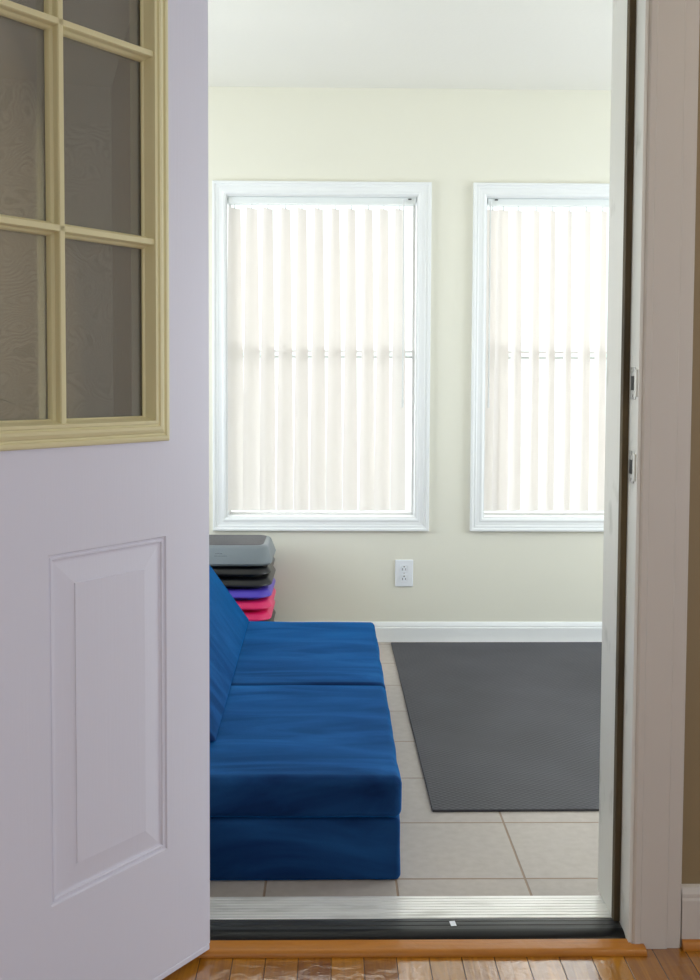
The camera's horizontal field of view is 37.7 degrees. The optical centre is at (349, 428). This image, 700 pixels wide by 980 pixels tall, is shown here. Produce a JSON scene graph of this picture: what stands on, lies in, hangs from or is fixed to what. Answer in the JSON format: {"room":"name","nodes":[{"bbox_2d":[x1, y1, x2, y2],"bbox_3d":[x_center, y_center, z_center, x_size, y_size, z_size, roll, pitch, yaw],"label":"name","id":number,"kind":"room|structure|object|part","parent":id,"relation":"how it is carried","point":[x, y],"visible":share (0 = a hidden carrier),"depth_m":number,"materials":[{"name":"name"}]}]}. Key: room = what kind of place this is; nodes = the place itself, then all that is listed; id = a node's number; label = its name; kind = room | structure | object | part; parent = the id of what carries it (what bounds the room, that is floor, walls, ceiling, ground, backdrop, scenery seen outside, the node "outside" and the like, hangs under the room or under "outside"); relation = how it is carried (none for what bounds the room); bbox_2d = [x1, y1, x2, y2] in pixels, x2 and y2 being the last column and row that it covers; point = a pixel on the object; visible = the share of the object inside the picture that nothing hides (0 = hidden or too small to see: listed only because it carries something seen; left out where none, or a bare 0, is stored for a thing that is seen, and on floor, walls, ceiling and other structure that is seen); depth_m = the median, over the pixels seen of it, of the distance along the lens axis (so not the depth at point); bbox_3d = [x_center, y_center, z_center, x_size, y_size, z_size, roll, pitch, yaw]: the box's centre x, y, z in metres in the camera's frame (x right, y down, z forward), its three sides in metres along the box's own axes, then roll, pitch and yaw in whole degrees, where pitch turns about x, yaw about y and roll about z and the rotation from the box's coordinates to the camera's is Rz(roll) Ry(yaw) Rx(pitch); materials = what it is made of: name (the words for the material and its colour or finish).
{"room":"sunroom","nodes":[
{"label":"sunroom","id":0,"kind":"room"},
{"bbox_2d":[0,24,699,883],"bbox_3d":[-0.009,-0.148,2.101,4.850,2.431,0.086,0,3,-1],"label":"wall","id":1,"kind":"structure","parent":0,"point":[14,384],"depth_m":2.07,"materials":[{"name":"brown paint"}]},
{"bbox_2d":[0,0,209,979],"bbox_3d":[-0.557,-0.019,1.675,0.203,2.177,0.910,2,3,36],"label":"door","id":2,"kind":"structure","parent":1,"relation":"in","point":[105,737],"depth_m":1.83,"materials":[{"name":"white wood"}]},
{"bbox_3d":[-0.558,-0.504,1.647,0.004,1.024,0.620,2,3,36],"label":"pane","id":3,"kind":"part","parent":2,"relation":"part of","materials":[{"name":"clear glass"}]},
{"bbox_3d":[-0.447,0.509,1.857,0.046,0.604,0.270,2,3,36],"label":"panel","id":4,"kind":"part","parent":2,"relation":"part of","materials":[{"name":"white"}]},
{"bbox_2d":[598,0,699,948],"bbox_3d":[0.176,-0.049,2.148,1.020,2.230,0.207,0,3,-1],"label":"door frame","id":5,"kind":"structure","parent":1,"relation":"attached to","point":[673,36],"depth_m":2.08,"materials":[{"name":"white paint"}]},
{"bbox_3d":[0.576,0.079,2.100,0.002,0.066,0.032,0,3,-1],"label":"strike plate","id":6,"kind":"part","parent":5,"relation":"part of","materials":[{"name":"metal"}]},
{"bbox_3d":[0.577,-0.092,2.090,0.002,0.066,0.032,0,3,-1],"label":"strike plate","id":7,"kind":"part","parent":5,"relation":"part of","materials":[{"name":"metal"}]},
{"bbox_2d":[680,884,699,951],"bbox_3d":[1.497,1.011,2.125,1.626,0.128,0.028,0,3,-1],"label":"baseboard","id":8,"kind":"structure","parent":1,"relation":"attached to","point":[690,893],"depth_m":2.11,"materials":[{"name":"white paint"}]},
{"bbox_3d":[1.497,1.066,2.120,1.626,0.018,0.014,0,3,-1],"label":"shoe moulding","id":9,"kind":"part","parent":8,"relation":"part of","materials":[{"name":"brown wood"}]},
{"bbox_2d":[210,642,600,896],"bbox_3d":[0.439,1.063,3.501,4.740,0.120,2.406,0,3,-1],"label":"floor","id":10,"kind":"structure","parent":0,"point":[521,853],"depth_m":2.54,"materials":[{"name":"beige tile"}]},
{"bbox_2d":[209,565,401,879],"bbox_3d":[-0.333,0.623,3.128,0.888,0.792,1.543,0,3,-1],"label":"sofa","id":11,"kind":"object","parent":10,"relation":"on","point":[306,783],"visible":0.52,"depth_m":2.54,"materials":[{"name":"blue fabric"}]},
{"bbox_2d":[209,565,248,742],"bbox_3d":[-0.559,0.491,3.208,0.422,0.538,1.307,0,3,-1],"label":"backrest cushion","id":12,"kind":"object","parent":11,"relation":"on","point":[228,624],"depth_m":3.25,"materials":[{"name":"blue fabric"}]},
{"bbox_2d":[210,685,401,816],"bbox_3d":[-0.328,0.838,2.732,0.886,0.107,0.730,0,3,-1],"label":"seat cushion","id":13,"kind":"object","parent":11,"relation":"on","point":[276,750],"depth_m":2.52,"materials":[{"name":"blue fabric"}]},
{"bbox_2d":[231,621,385,689],"bbox_3d":[-0.339,0.800,3.503,0.886,0.108,0.812,0,3,-1],"label":"seat cushion","id":14,"kind":"object","parent":11,"relation":"on","point":[267,653],"depth_m":3.41,"materials":[{"name":"blue fabric"}]},
{"bbox_2d":[391,642,601,811],"bbox_3d":[0.811,0.993,3.663,1.220,0.007,1.760,0,3,-1],"label":"exercise mat","id":15,"kind":"object","parent":10,"relation":"on","point":[496,726],"visible":0.68,"depth_m":3.49,"materials":[{"name":"grey plastic"}]},
{"bbox_3d":[-0.526,0.936,4.305,0.410,0.046,0.398,0,3,-1],"label":"step riser","id":16,"kind":"structure","parent":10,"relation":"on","visible":0},
{"bbox_3d":[-0.524,0.890,4.303,0.410,0.046,0.398,0,3,-1],"label":"step riser","id":17,"kind":"structure","parent":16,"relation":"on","visible":0},
{"bbox_3d":[-0.528,0.843,4.300,0.410,0.046,0.398,0,3,-1],"label":"step riser","id":18,"kind":"structure","parent":17,"relation":"on","visible":0},
{"bbox_2d":[263,609,275,621],"bbox_3d":[-0.525,0.797,4.298,0.410,0.046,0.398,0,3,-1],"label":"step riser","id":19,"kind":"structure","parent":18,"relation":"on","point":[271,619],"depth_m":4.30,"materials":[{"name":"black plastic"}]},
{"bbox_2d":[243,600,274,620],"bbox_3d":[-0.526,0.751,4.296,0.410,0.046,0.398,0,3,-1],"label":"step riser","id":20,"kind":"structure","parent":19,"relation":"on","point":[263,614],"depth_m":4.12,"materials":[{"name":"pink plastic"}]},
{"bbox_2d":[235,588,275,610],"bbox_3d":[-0.523,0.705,4.294,0.410,0.046,0.398,0,3,-1],"label":"step riser","id":21,"kind":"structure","parent":20,"relation":"on","point":[267,602],"depth_m":4.11,"materials":[{"name":"pink plastic"}]},
{"bbox_2d":[227,578,274,599],"bbox_3d":[-0.525,0.659,4.291,0.410,0.046,0.398,0,3,-1],"label":"step riser","id":22,"kind":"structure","parent":21,"relation":"on","point":[264,591],"depth_m":4.11,"materials":[{"name":"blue plastic"}]},
{"bbox_2d":[219,566,275,587],"bbox_3d":[-0.524,0.613,4.289,0.410,0.046,0.398,0,3,-1],"label":"step riser","id":23,"kind":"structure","parent":22,"relation":"on","point":[263,580],"depth_m":4.10,"materials":[{"name":"black plastic"}]},
{"bbox_2d":[211,557,274,576],"bbox_3d":[-0.526,0.567,4.287,0.410,0.046,0.398,0,3,-1],"label":"step riser","id":24,"kind":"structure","parent":23,"relation":"on","point":[221,571],"depth_m":4.10,"materials":[{"name":"black plastic"}]},
{"bbox_2d":[209,535,275,565],"bbox_3d":[-0.679,0.503,4.281,0.724,0.079,0.404,0,3,-1],"label":"step","id":25,"kind":"structure","parent":24,"relation":"on","point":[224,550],"depth_m":4.13,"materials":[{"name":"grey plastic"}]},
{"bbox_2d":[208,87,610,621],"bbox_3d":[0.426,-0.267,4.580,4.740,2.431,0.120,0,3,-1],"label":"wall","id":26,"kind":"structure","parent":0,"point":[452,140],"depth_m":4.50,"materials":[{"name":"beige paint"}]},
{"bbox_2d":[212,180,431,530],"bbox_3d":[-0.126,-0.314,4.559,0.954,1.530,0.138,0,3,-1],"label":"window","id":27,"kind":"structure","parent":26,"relation":"in","point":[418,519],"depth_m":4.50,"materials":[{"name":"white paint"}]},
{"bbox_2d":[227,196,415,510],"bbox_3d":[-0.133,-0.324,4.543,0.834,1.383,0.077,0,3,-1],"label":"vertical blinds","id":28,"kind":"object","parent":27,"relation":"attached to","point":[251,411],"visible":1,"depth_m":4.55,"materials":[{"name":"white plastic"}]},
{"bbox_3d":[-0.128,0.018,4.614,0.828,0.737,0.018,0,3,-1],"label":"sash","id":29,"kind":"part","parent":27,"relation":"part of","materials":[{"name":"white plastic"}]},
{"bbox_3d":[-0.125,-0.667,4.600,0.828,0.701,0.018,0,3,-1],"label":"sash","id":30,"kind":"part","parent":27,"relation":"part of","materials":[{"name":"white plastic"}]},
{"bbox_3d":[-0.128,0.018,4.614,0.809,0.718,0.004,0,3,-1],"label":"pane","id":31,"kind":"part","parent":27,"relation":"part of","materials":[{"name":"white glass"}]},
{"bbox_2d":[395,560,412,586],"bbox_3d":[0.240,0.644,4.556,0.080,0.120,0.010,0,3,-1],"label":"wall outlet","id":32,"kind":"object","parent":26,"relation":"attached to","point":[403,568],"visible":1,"depth_m":4.55,"materials":[{"name":"white plastic"}]},
{"bbox_2d":[400,575,407,580],"bbox_3d":[0.240,0.665,4.556,0.033,0.029,0.006,0,3,-1],"label":"receptacle","id":33,"kind":"object","parent":32,"relation":"attached to","point":[402,577],"depth_m":4.55,"materials":[{"name":"white plastic"}]},
{"bbox_2d":[400,565,407,571],"bbox_3d":[0.240,0.622,4.553,0.033,0.029,0.006,0,3,-1],"label":"receptacle","id":34,"kind":"object","parent":32,"relation":"attached to","point":[403,568],"depth_m":4.55,"materials":[{"name":"white plastic"}]},
{"bbox_2d":[372,622,601,641],"bbox_3d":[0.422,0.907,4.569,4.460,0.088,0.016,0,3,-1],"label":"baseboard","id":35,"kind":"structure","parent":26,"relation":"attached to","point":[385,631],"depth_m":4.57,"materials":[{"name":"white paint"}]},
{"bbox_2d":[470,182,609,531],"bbox_3d":[1.012,-0.309,4.577,0.954,1.530,0.138,0,3,-1],"label":"window","id":36,"kind":"structure","parent":26,"relation":"in","point":[480,520],"depth_m":4.51,"materials":[{"name":"white paint"}]},
{"bbox_3d":[1.010,0.022,4.633,0.828,0.737,0.018,0,3,-1],"label":"sash","id":37,"kind":"part","parent":36,"relation":"part of","materials":[{"name":"white plastic"}]},
{"bbox_2d":[484,198,608,511],"bbox_3d":[1.006,-0.319,4.562,0.841,1.383,0.076,0,3,-1],"label":"vertical blinds","id":38,"kind":"object","parent":36,"relation":"attached to","point":[497,276],"visible":0.66,"depth_m":4.57,"materials":[{"name":"white plastic"}]},
{"bbox_3d":[1.012,-0.663,4.619,0.828,0.701,0.018,0,3,-1],"label":"sash","id":39,"kind":"part","parent":36,"relation":"part of","materials":[{"name":"white plastic"}]},
{"bbox_2d":[208,0,612,89],"bbox_3d":[0.451,-1.475,3.377,4.740,0.100,2.406,0,3,-1],"label":"ceiling","id":40,"kind":"structure","parent":0,"point":[415,44],"depth_m":3.86,"materials":[{"name":"white paint"}]},
{"bbox_2d":[162,946,699,979],"bbox_3d":[0.024,1.244,-0.249,4.850,0.120,4.780,0,3,-1],"label":"floor","id":41,"kind":"structure","parent":0,"point":[669,963],"depth_m":2.04,"materials":[{"name":"brown wood"}]},
{"bbox_2d":[196,939,646,957],"bbox_3d":[0.133,1.063,2.096,0.942,0.012,0.043,0,3,-1],"label":"wood strip","id":42,"kind":"object","parent":41,"relation":"on","point":[437,947],"visible":0.83,"depth_m":2.09,"materials":[{"name":"brown wood"}]},
{"bbox_3d":[0.120,1.124,2.217,0.922,0.119,0.154,0,3,-1],"label":"floor","id":43,"kind":"structure","parent":0,"visible":0},
{"bbox_2d":[210,896,625,939],"bbox_3d":[0.122,1.054,2.204,0.898,0.021,0.173,0,3,-1],"label":"threshold","id":44,"kind":"object","parent":43,"relation":"on","point":[324,917],"visible":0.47,"depth_m":2.19,"materials":[{"name":"metal"}]},
{"bbox_3d":[0.122,1.052,2.239,0.898,0.021,0.104,0,3,-1],"label":"ribbed plate","id":45,"kind":"part","parent":44,"relation":"part of","materials":[{"name":"metal"}]},
{"bbox_3d":[0.123,1.056,2.167,0.898,0.020,0.038,0,3,-1],"label":"dark plate","id":46,"kind":"part","parent":44,"relation":"part of","materials":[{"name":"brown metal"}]}
]}

